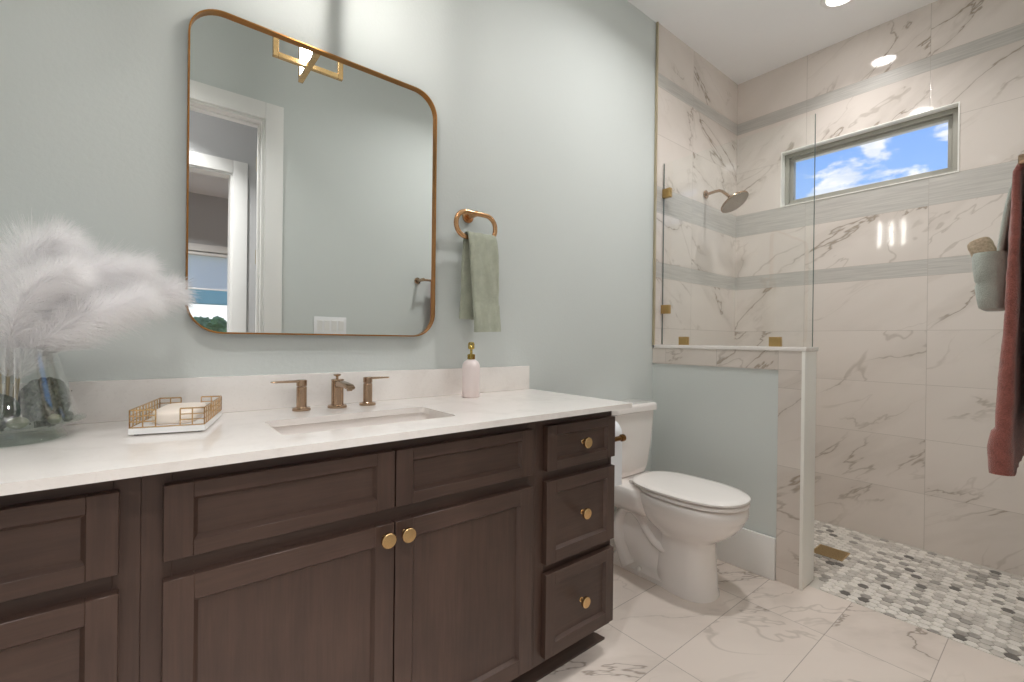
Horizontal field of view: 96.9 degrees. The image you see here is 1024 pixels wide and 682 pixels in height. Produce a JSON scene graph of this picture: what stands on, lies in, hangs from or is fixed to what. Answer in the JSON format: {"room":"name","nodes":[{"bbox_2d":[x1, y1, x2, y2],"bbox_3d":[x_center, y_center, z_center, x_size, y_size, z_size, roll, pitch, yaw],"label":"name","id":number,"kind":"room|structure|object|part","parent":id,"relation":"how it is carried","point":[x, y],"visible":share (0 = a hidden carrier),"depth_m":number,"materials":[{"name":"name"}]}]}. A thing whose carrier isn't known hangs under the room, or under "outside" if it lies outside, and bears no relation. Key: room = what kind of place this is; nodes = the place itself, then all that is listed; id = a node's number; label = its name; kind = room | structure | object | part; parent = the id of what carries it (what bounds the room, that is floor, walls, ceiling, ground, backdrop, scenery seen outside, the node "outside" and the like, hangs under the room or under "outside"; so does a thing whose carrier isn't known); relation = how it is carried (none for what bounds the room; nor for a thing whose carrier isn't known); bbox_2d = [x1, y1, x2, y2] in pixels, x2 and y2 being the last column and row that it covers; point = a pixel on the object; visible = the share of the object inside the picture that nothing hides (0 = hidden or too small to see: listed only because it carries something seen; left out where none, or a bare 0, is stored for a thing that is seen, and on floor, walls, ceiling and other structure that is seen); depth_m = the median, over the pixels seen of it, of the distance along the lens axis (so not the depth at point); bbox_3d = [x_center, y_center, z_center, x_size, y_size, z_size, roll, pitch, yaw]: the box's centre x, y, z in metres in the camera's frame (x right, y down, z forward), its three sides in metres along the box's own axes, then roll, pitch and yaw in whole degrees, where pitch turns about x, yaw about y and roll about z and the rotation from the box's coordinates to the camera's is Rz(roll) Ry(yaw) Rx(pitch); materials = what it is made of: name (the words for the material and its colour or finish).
{"room":"bathroom","nodes":[
{"label":"bathroom","id":0,"kind":"room"},
{"bbox_2d":[0,0,737,510],"bbox_3d":[0.082,-0.354,2.153,4.132,3.040,0.160,1,0,-39],"label":"wall","id":1,"kind":"structure","parent":0,"point":[545,109],"depth_m":1.89,"materials":[{"name":"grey paint"}]},
{"bbox_2d":[2,366,529,424],"bbox_3d":[-0.645,0.156,1.468,1.846,0.105,0.020,1,0,-39],"label":"backsplash","id":2,"kind":"structure","parent":1,"relation":"attached to","point":[101,400],"depth_m":1.37,"materials":[{"name":"white stone"}]},
{"bbox_2d":[185,9,436,336],"bbox_3d":[-0.596,-0.477,1.494,0.772,0.918,0.027,1,0,-39],"label":"mirror","id":3,"kind":"object","parent":1,"relation":"attached to","point":[311,171],"visible":0.98,"depth_m":1.44,"materials":[{"name":"gold metal"}]},
{"bbox_2d":[454,209,496,239],"bbox_3d":[-0.159,-0.462,1.817,0.205,0.132,0.077,1,0,-39],"label":"towel ring","id":4,"kind":"object","parent":1,"relation":"attached to","point":[468,215],"visible":0.93,"depth_m":1.79,"materials":[{"name":"brown metal"}]},
{"bbox_3d":[-0.156,-0.503,1.813,0.023,0.023,0.062,1,0,-39],"label":"post","id":5,"kind":"part","parent":4,"relation":"part of","materials":[{"name":"brown metal"}]},
{"bbox_2d":[610,511,615,548],"bbox_3d":[0.439,1.020,2.358,0.945,0.200,0.016,1,0,-39],"label":"baseboard","id":6,"kind":"structure","parent":1,"relation":"attached to","point":[612,543],"depth_m":2.43,"materials":[{"name":"white paint"}]},
{"bbox_2d":[652,22,658,344],"bbox_3d":[0.841,-0.921,2.662,0.010,1.890,0.014,1,0,-39],"label":"trim","id":7,"kind":"structure","parent":1,"relation":"attached to","point":[657,23],"depth_m":2.66,"materials":[{"name":"beige metal"}]},
{"bbox_2d":[703,189,748,212],"bbox_3d":[1.369,-0.912,2.913,0.181,0.174,0.270,1,0,-39],"label":"shower","id":8,"kind":"object","parent":1,"relation":"attached to","point":[736,200],"visible":1,"depth_m":2.87,"materials":[{"name":"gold metal"}]},
{"bbox_3d":[1.342,-0.949,2.947,0.018,0.073,0.153,1,0,-39],"label":"arm","id":9,"kind":"part","parent":8,"relation":"part of","materials":[{"name":"beige metal"}]},
{"bbox_2d":[459,230,500,331],"bbox_3d":[-0.123,-0.232,1.810,0.167,0.397,0.074,1,0,-39],"label":"hand towel","id":10,"kind":"object","parent":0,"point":[479,298],"visible":1,"depth_m":1.78,"materials":[{"name":"green fabric"}]},
{"bbox_2d":[652,363,777,579],"bbox_3d":[1.096,0.586,2.450,0.134,1.083,0.693,1,0,-39],"label":"wall","id":11,"kind":"structure","parent":0,"point":[718,424],"depth_m":2.35,"materials":[{"name":"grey paint"}]},
{"bbox_2d":[652,348,801,588],"bbox_3d":[1.072,0.585,2.373,0.012,1.084,0.781,1,0,-39],"label":"trim","id":12,"kind":"structure","parent":11,"relation":"attached to","point":[788,364],"depth_m":2.12,"materials":[{"name":"stone"}]},
{"bbox_2d":[654,345,817,350],"bbox_3d":[1.142,0.034,2.405,0.160,0.019,0.787,1,0,-39],"label":"cap","id":13,"kind":"object","parent":11,"relation":"on","point":[770,348],"visible":1,"depth_m":2.27,"materials":[{"name":"white stone"}]},
{"bbox_2d":[661,114,815,346],"bbox_3d":[1.147,-0.514,2.403,0.026,1.077,0.789,1,0,-39],"label":"screen","id":14,"kind":"object","parent":13,"relation":"on","point":[666,193],"visible":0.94,"depth_m":2.58,"materials":[{"name":"clear glass"}]},
{"bbox_2d":[716,528,775,580],"bbox_3d":[1.025,1.027,2.403,0.016,0.200,0.682,1,0,-39],"label":"baseboard","id":15,"kind":"structure","parent":11,"relation":"attached to","point":[749,550],"depth_m":2.22,"materials":[{"name":"white paint"}]},
{"bbox_2d":[799,351,805,590],"bbox_3d":[1.320,0.589,2.062,0.013,1.084,0.015,1,0,-39],"label":"trim","id":16,"kind":"structure","parent":11,"relation":"attached to","point":[803,384],"depth_m":2.06,"materials":[{"name":"white"}]},
{"bbox_2d":[803,351,816,588],"bbox_3d":[1.135,0.586,2.409,0.144,1.084,0.781,1,0,-39],"label":"trim","id":17,"kind":"structure","parent":11,"relation":"attached to","point":[811,356],"depth_m":2.11,"materials":[{"name":"white"}]},
{"bbox_2d":[537,519,1023,681],"bbox_3d":[0.536,1.182,1.455,3.982,0.121,1.845,1,0,-39],"label":"floor","id":18,"kind":"structure","parent":0,"point":[758,628],"depth_m":1.80,"materials":[{"name":"tile"}]},
{"bbox_2d":[0,476,141,681],"bbox_3d":[-1.006,0.665,0.836,0.496,0.882,0.551,1,0,-39],"label":"base cabinet","id":19,"kind":"object","parent":18,"relation":"on","point":[70,557],"visible":0.82,"depth_m":0.75,"materials":[{"name":"brown wood"}]},
{"bbox_3d":[-0.818,0.565,0.683,0.340,0.262,0.021,1,0,-39],"label":"drawer","id":20,"kind":"part","parent":19,"relation":"part of","materials":[{"name":"brown wood"}]},
{"bbox_3d":[-0.816,0.330,0.682,0.340,0.142,0.021,1,0,-39],"label":"drawer","id":21,"kind":"part","parent":19,"relation":"part of","materials":[{"name":"brown wood"}]},
{"bbox_2d":[139,421,535,681],"bbox_3d":[-0.443,0.671,1.292,0.952,0.882,0.551,1,0,-39],"label":"base cabinet","id":22,"kind":"object","parent":18,"relation":"on","point":[408,560],"visible":0.94,"depth_m":1.04,"materials":[{"name":"brown wood"}]},
{"bbox_3d":[-0.468,0.716,0.969,0.445,0.556,0.021,1,0,-39],"label":"door","id":23,"kind":"part","parent":22,"relation":"part of","materials":[{"name":"brown wood"}]},
{"bbox_3d":[-0.463,0.333,0.968,0.445,0.138,0.021,1,0,-39],"label":"false drawer","id":24,"kind":"part","parent":22,"relation":"part of","materials":[{"name":"brown wood"}]},
{"bbox_2d":[0,366,631,495],"bbox_3d":[-0.469,0.168,1.258,1.856,0.123,0.566,1,0,-39],"label":"countertop","id":25,"kind":"structure","parent":22,"relation":"on","point":[98,447],"depth_m":1.16,"materials":[{"name":"white stone"}]},
{"bbox_2d":[0,349,86,447],"bbox_3d":[-1.040,0.109,0.941,0.234,0.192,0.234,1,0,-39],"label":"vase","id":26,"kind":"object","parent":25,"relation":"on","point":[32,426],"visible":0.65,"depth_m":0.98,"materials":[{"name":"clear glass"}]},
{"bbox_2d":[0,256,19,393],"bbox_3d":[-1.109,-0.056,0.867,0.184,0.431,0.310,1,0,39],"label":"pampas plume","id":27,"kind":"object","parent":26,"relation":"in","point":[1,392],"visible":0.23,"depth_m":0.93,"materials":[{"name":"beige plant"}]},
{"bbox_3d":[-1.104,-0.018,0.871,0.010,0.355,0.172,1,0,43],"label":"stem","id":28,"kind":"part","parent":27,"relation":"part of","materials":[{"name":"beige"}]},
{"bbox_2d":[0,393,21,428],"bbox_3d":[-1.018,0.140,0.895,0.070,0.074,0.070,1,0,-39],"label":"moss ball","id":29,"kind":"object","parent":26,"relation":"in","point":[10,408],"visible":0.88,"depth_m":0.89,"materials":[{"name":"plant"}]},
{"bbox_2d":[6,417,29,428],"bbox_3d":[-0.977,0.162,0.897,0.033,0.024,0.028,1,0,-39],"label":"stone","id":30,"kind":"object","parent":26,"relation":"on","point":[20,421],"visible":1,"depth_m":0.89,"materials":[{"name":"grey stone"}]},
{"bbox_2d":[18,377,71,422],"bbox_3d":[-1.008,0.130,0.982,0.087,0.104,0.088,1,0,-39],"label":"moss ball","id":31,"kind":"object","parent":26,"relation":"in","point":[41,398],"visible":0.94,"depth_m":0.96,"materials":[{"name":"grey plant"}]},
{"bbox_2d":[0,208,101,390],"bbox_3d":[-0.999,-0.062,0.945,0.237,0.445,0.191,1,0,-33],"label":"pampas plume","id":32,"kind":"object","parent":26,"relation":"in","point":[38,237],"visible":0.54,"depth_m":0.93,"materials":[{"name":"beige plant"}]},
{"bbox_2d":[46,414,61,423],"bbox_3d":[-0.959,0.164,0.951,0.023,0.021,0.023,1,0,-39],"label":"stone","id":33,"kind":"object","parent":26,"relation":"on","point":[52,417],"visible":0.99,"depth_m":0.94,"materials":[{"name":"beige stone"}]},
{"bbox_2d":[0,241,108,395],"bbox_3d":[-0.968,-0.023,0.920,0.232,0.368,0.164,1,0,-12],"label":"pampas plume","id":34,"kind":"object","parent":26,"relation":"in","point":[72,274],"visible":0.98,"depth_m":0.92,"materials":[{"name":"beige plant"}]},
{"bbox_3d":[-0.978,0.008,0.927,0.110,0.305,0.021,1,0,-7],"label":"stem","id":35,"kind":"part","parent":34,"relation":"part of","materials":[{"name":"beige plant"}]},
{"bbox_2d":[62,411,73,421],"bbox_3d":[-0.960,0.163,0.981,0.020,0.022,0.025,1,0,-39],"label":"stone","id":36,"kind":"object","parent":26,"relation":"on","point":[67,413],"visible":0.95,"depth_m":0.97,"materials":[{"name":"grey stone"}]},
{"bbox_2d":[0,273,172,400],"bbox_3d":[-0.927,0.002,0.979,0.314,0.318,0.162,1,0,-32],"label":"pampas plume","id":37,"kind":"object","parent":26,"relation":"in","point":[123,305],"visible":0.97,"depth_m":0.97,"materials":[{"name":"beige plant"}]},
{"bbox_3d":[-0.937,0.031,0.982,0.202,0.260,0.011,1,0,-29],"label":"stem","id":38,"kind":"part","parent":37,"relation":"part of","materials":[{"name":"beige plant"}]},
{"bbox_2d":[0,233,173,397],"bbox_3d":[-0.944,-0.041,1.003,0.180,0.403,0.318,1,0,43],"label":"pampas plume","id":39,"kind":"object","parent":26,"relation":"in","point":[121,266],"visible":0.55,"depth_m":1.02,"materials":[{"name":"beige plant"}]},
{"bbox_3d":[-0.956,-0.004,0.998,0.200,0.330,0.008,1,0,-39],"label":"stem","id":40,"kind":"part","parent":39,"relation":"part of","materials":[{"name":"beige plant"}]},
{"bbox_2d":[2,266,201,394],"bbox_3d":[-0.948,-0.012,1.059,0.378,0.345,0.178,1,0,-44],"label":"pampas plume","id":41,"kind":"object","parent":26,"relation":"in","point":[175,290],"visible":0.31,"depth_m":1.12,"materials":[{"name":"beige plant"}]},
{"bbox_2d":[128,396,221,434],"bbox_3d":[-0.817,0.179,1.119,0.140,0.057,0.228,1,0,-24],"label":"soap tray","id":42,"kind":"object","parent":25,"relation":"on","point":[210,416],"visible":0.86,"depth_m":1.04,"materials":[{"name":"white"}]},
{"bbox_3d":[-0.858,0.170,1.100,0.049,0.041,0.224,1,0,-24],"label":"wire rail","id":43,"kind":"part","parent":42,"relation":"part of","materials":[{"name":"gold metal"}]},
{"bbox_2d":[151,402,205,423],"bbox_3d":[-0.817,0.176,1.119,0.088,0.031,0.165,1,0,-24],"label":"soap bar","id":44,"kind":"object","parent":42,"relation":"in","point":[167,414],"visible":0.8,"depth_m":1.06,"materials":[{"name":"beige"}]},
{"bbox_3d":[-0.775,0.171,1.138,0.049,0.041,0.224,1,0,-24],"label":"wire rail","id":45,"kind":"part","parent":42,"relation":"part of","materials":[{"name":"gold metal"}]},
{"bbox_2d":[270,380,310,411],"bbox_3d":[-0.657,0.163,1.351,0.110,0.092,0.052,1,0,-39],"label":"tap","id":46,"kind":"object","parent":25,"relation":"on","point":[301,389],"visible":1,"depth_m":1.36,"materials":[{"name":"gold metal"}]},
{"bbox_3d":[-0.663,0.121,1.346,0.094,0.007,0.020,1,0,-39],"label":"lever","id":47,"kind":"part","parent":46,"relation":"part of","materials":[{"name":"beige metal"}]},
{"bbox_3d":[-0.635,0.159,1.369,0.030,0.084,0.030,1,0,-39],"label":"stem","id":48,"kind":"part","parent":46,"relation":"part of","materials":[{"name":"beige metal"}]},
{"bbox_2d":[327,374,354,408],"bbox_3d":[-0.522,0.158,1.399,0.058,0.106,0.153,1,0,-39],"label":"faucet","id":49,"kind":"object","parent":25,"relation":"on","point":[338,385],"visible":1,"depth_m":1.42,"materials":[{"name":"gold metal"}]},
{"bbox_3d":[-0.511,0.137,1.386,0.025,0.026,0.119,1,0,-39],"label":"spout","id":50,"kind":"part","parent":49,"relation":"part of","materials":[{"name":"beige metal"}]},
{"bbox_2d":[272,413,440,434],"bbox_3d":[-0.403,0.304,1.245,0.502,0.144,0.255,1,0,-39],"label":"sink","id":51,"kind":"object","parent":25,"relation":"in","point":[323,426],"visible":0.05,"depth_m":1.33,"materials":[{"name":"white ceramic"}]},
{"bbox_2d":[359,376,388,405],"bbox_3d":[-0.458,0.165,1.512,0.098,0.092,0.052,1,0,-39],"label":"tap","id":52,"kind":"object","parent":25,"relation":"on","point":[367,381],"visible":1,"depth_m":1.49,"materials":[{"name":"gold metal"}]},
{"bbox_3d":[-0.476,0.161,1.498,0.030,0.084,0.030,1,0,-39],"label":"stem","id":53,"kind":"part","parent":52,"relation":"part of","materials":[{"name":"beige metal"}]},
{"bbox_3d":[-0.451,0.123,1.518,0.081,0.007,0.020,1,0,-39],"label":"lever","id":54,"kind":"part","parent":52,"relation":"part of","materials":[{"name":"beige metal"}]},
{"bbox_2d":[462,342,479,397],"bbox_3d":[-0.154,0.109,1.734,0.068,0.210,0.075,1,0,-39],"label":"soap dispenser","id":55,"kind":"object","parent":25,"relation":"on","point":[470,367],"visible":1,"depth_m":1.71,"materials":[{"name":"white ceramic"}]},
{"bbox_2d":[462,359,479,397],"bbox_3d":[-0.157,0.142,1.737,0.068,0.144,0.068,1,0,-39],"label":"bottle","id":56,"kind":"object","parent":55,"relation":"attached to","point":[470,367],"depth_m":1.71,"materials":[{"name":"white ceramic"}]},
{"bbox_3d":[-0.295,0.469,1.073,0.036,0.036,0.029,1,0,-39],"label":"knob","id":57,"kind":"part","parent":22,"relation":"part of","materials":[{"name":"gold metal"}]},
{"bbox_3d":[-0.255,0.469,1.106,0.036,0.036,0.029,1,0,-39],"label":"knob","id":58,"kind":"part","parent":22,"relation":"part of","materials":[{"name":"gold metal"}]},
{"bbox_3d":[-0.119,0.720,1.251,0.444,0.556,0.021,1,0,-39],"label":"door","id":59,"kind":"part","parent":22,"relation":"part of","materials":[{"name":"brown wood"}]},
{"bbox_3d":[-0.115,0.337,1.250,0.444,0.138,0.021,1,0,-39],"label":"false drawer","id":60,"kind":"part","parent":22,"relation":"part of","materials":[{"name":"brown wood"}]},
{"bbox_3d":[-0.349,1.065,1.172,0.952,0.097,0.049,1,0,-39],"label":"moulding","id":61,"kind":"part","parent":22,"relation":"part of","materials":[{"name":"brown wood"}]},
{"bbox_2d":[519,411,614,681],"bbox_3d":[0.083,0.676,1.718,0.401,0.882,0.551,1,0,-39],"label":"base cabinet","id":62,"kind":"object","parent":18,"relation":"on","point":[575,473],"visible":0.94,"depth_m":1.51,"materials":[{"name":"brown wood"}]},
{"bbox_3d":[0.177,1.070,1.598,0.401,0.097,0.049,1,0,-39],"label":"moulding","id":63,"kind":"part","parent":62,"relation":"part of","materials":[{"name":"brown wood"}]},
{"bbox_3d":[0.228,0.869,1.534,0.333,0.264,0.021,1,0,-39],"label":"drawer","id":64,"kind":"part","parent":62,"relation":"part of","materials":[{"name":"brown wood"}]},
{"bbox_3d":[0.232,0.575,1.533,0.333,0.262,0.021,1,0,-39],"label":"drawer","id":65,"kind":"part","parent":62,"relation":"part of","materials":[{"name":"brown wood"}]},
{"bbox_3d":[0.234,0.340,1.533,0.333,0.142,0.021,1,0,-39],"label":"drawer","id":66,"kind":"part","parent":62,"relation":"part of","materials":[{"name":"brown wood"}]},
{"bbox_3d":[0.239,0.865,1.511,0.036,0.036,0.029,1,0,-39],"label":"knob","id":67,"kind":"part","parent":62,"relation":"part of","materials":[{"name":"gold metal"}]},
{"bbox_3d":[0.243,0.571,1.510,0.036,0.036,0.029,1,0,-39],"label":"knob","id":68,"kind":"part","parent":62,"relation":"part of","materials":[{"name":"gold metal"}]},
{"bbox_3d":[0.245,0.336,1.510,0.036,0.036,0.029,1,0,-39],"label":"knob","id":69,"kind":"part","parent":62,"relation":"part of","materials":[{"name":"gold metal"}]},
{"bbox_2d":[615,434,625,441],"bbox_3d":[0.384,0.365,1.743,0.152,0.042,0.124,1,0,-39],"label":"toilet paper holder","id":70,"kind":"object","parent":62,"relation":"attached to","point":[622,437],"visible":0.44,"depth_m":1.70,"materials":[{"name":"gold metal"}]},
{"bbox_2d":[611,421,621,486],"bbox_3d":[0.358,0.438,1.793,0.104,0.250,0.112,1,0,-39],"label":"toilet paper roll","id":71,"kind":"object","parent":70,"relation":"hanging from","point":[616,460],"visible":0.12,"depth_m":1.77,"materials":[{"name":"white paper"}]},
{"bbox_2d":[612,399,750,603],"bbox_3d":[0.749,0.725,2.149,0.374,0.813,0.701,1,0,-39],"label":"toilet","id":72,"kind":"object","parent":18,"relation":"on","point":[668,526],"visible":0.88,"depth_m":2.05,"materials":[{"name":"white ceramic"}]},
{"bbox_3d":[0.585,0.342,2.356,0.374,0.042,0.168,1,0,-39],"label":"tank lid","id":73,"kind":"part","parent":72,"relation":"part of","materials":[{"name":"white ceramic"}]},
{"bbox_3d":[0.580,0.528,2.360,0.352,0.330,0.152,1,0,-39],"label":"tank","id":74,"kind":"part","parent":72,"relation":"part of","materials":[{"name":"white ceramic"}]},
{"bbox_3d":[0.810,0.668,2.074,0.350,0.020,0.508,1,0,-39],"label":"seat lid","id":75,"kind":"part","parent":72,"relation":"part of","materials":[{"name":"white plastic"}]},
{"bbox_3d":[0.814,0.692,2.069,0.348,0.015,0.492,1,0,-39],"label":"seat","id":76,"kind":"part","parent":72,"relation":"part of","materials":[{"name":"white plastic"}]},
{"bbox_3d":[0.807,0.916,2.074,0.350,0.418,0.499,1,0,-39],"label":"bowl","id":77,"kind":"part","parent":72,"relation":"part of","materials":[{"name":"white ceramic"}]},
{"bbox_2d":[814,544,849,560],"bbox_3d":[1.706,1.135,2.431,0.140,0.008,0.140,1,0,-39],"label":"shower drain","id":78,"kind":"object","parent":18,"relation":"on","point":[823,550],"visible":0.88,"depth_m":2.43,"materials":[{"name":"brown metal"}]},
{"bbox_2d":[627,0,937,84],"bbox_3d":[1.221,-1.914,-0.704,5.982,0.120,6.005,1,0,-39],"label":"ceiling","id":79,"kind":"structure","parent":0,"point":[745,40],"depth_m":2.67,"materials":[{"name":"white paint"}]},
{"bbox_2d":[820,0,852,8],"bbox_3d":[1.768,-1.851,2.439,0.184,0.008,0.184,1,0,-39],"label":"recessed light","id":80,"kind":"object","parent":79,"relation":"in","point":[828,4],"visible":1,"depth_m":2.49,"materials":[{"name":"white paint"}]},
{"bbox_2d":[735,0,1023,576],"bbox_3d":[2.206,-0.330,2.693,0.150,3.040,1.695,1,0,-39],"label":"wall","id":81,"kind":"structure","parent":0,"point":[908,358],"depth_m":2.57,"materials":[{"name":"stone"}]},
{"bbox_2d":[780,101,959,207],"bbox_3d":[2.133,-1.081,2.766,0.124,0.370,0.865,1,0,-39],"label":"window","id":82,"kind":"structure","parent":81,"relation":"in","point":[950,113],"depth_m":2.71,"materials":[{"name":"white"}]},
{"bbox_3d":[1.155,-0.363,0.828,3.832,2.990,0.120,1,0,-39],"label":"wall","id":83,"kind":"structure","parent":0,"visible":0},
{"bbox_2d":[1018,154,1023,164],"bbox_3d":[1.456,-0.421,1.216,0.658,0.048,0.104,1,0,-39],"label":"towel bar","id":84,"kind":"object","parent":83,"relation":"attached to","point":[1020,156],"visible":1,"depth_m":1.05,"materials":[{"name":"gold metal"}]},
{"bbox_2d":[972,182,1011,311],"bbox_3d":[1.413,-0.273,1.278,0.186,0.370,0.155,1,0,-39],"label":"towel","id":85,"kind":"object","parent":84,"relation":"hanging from","point":[989,268],"visible":0.71,"depth_m":1.25,"materials":[{"name":"fabric"}]},
{"bbox_2d":[967,237,996,256],"bbox_3d":[1.353,-0.254,1.301,0.056,0.087,0.069,1,0,-39],"label":"rolled washcloth","id":86,"kind":"object","parent":85,"relation":"in","point":[983,244],"visible":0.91,"depth_m":1.29,"materials":[{"name":"beige fabric"}]},
{"bbox_2d":[987,163,1023,475],"bbox_3d":[1.395,-0.056,1.233,0.400,0.786,0.114,1,0,-39],"label":"bath towel","id":87,"kind":"object","parent":84,"relation":"hanging from","point":[1005,445],"visible":1,"depth_m":1.13,"materials":[{"name":"red fabric"}]}
]}

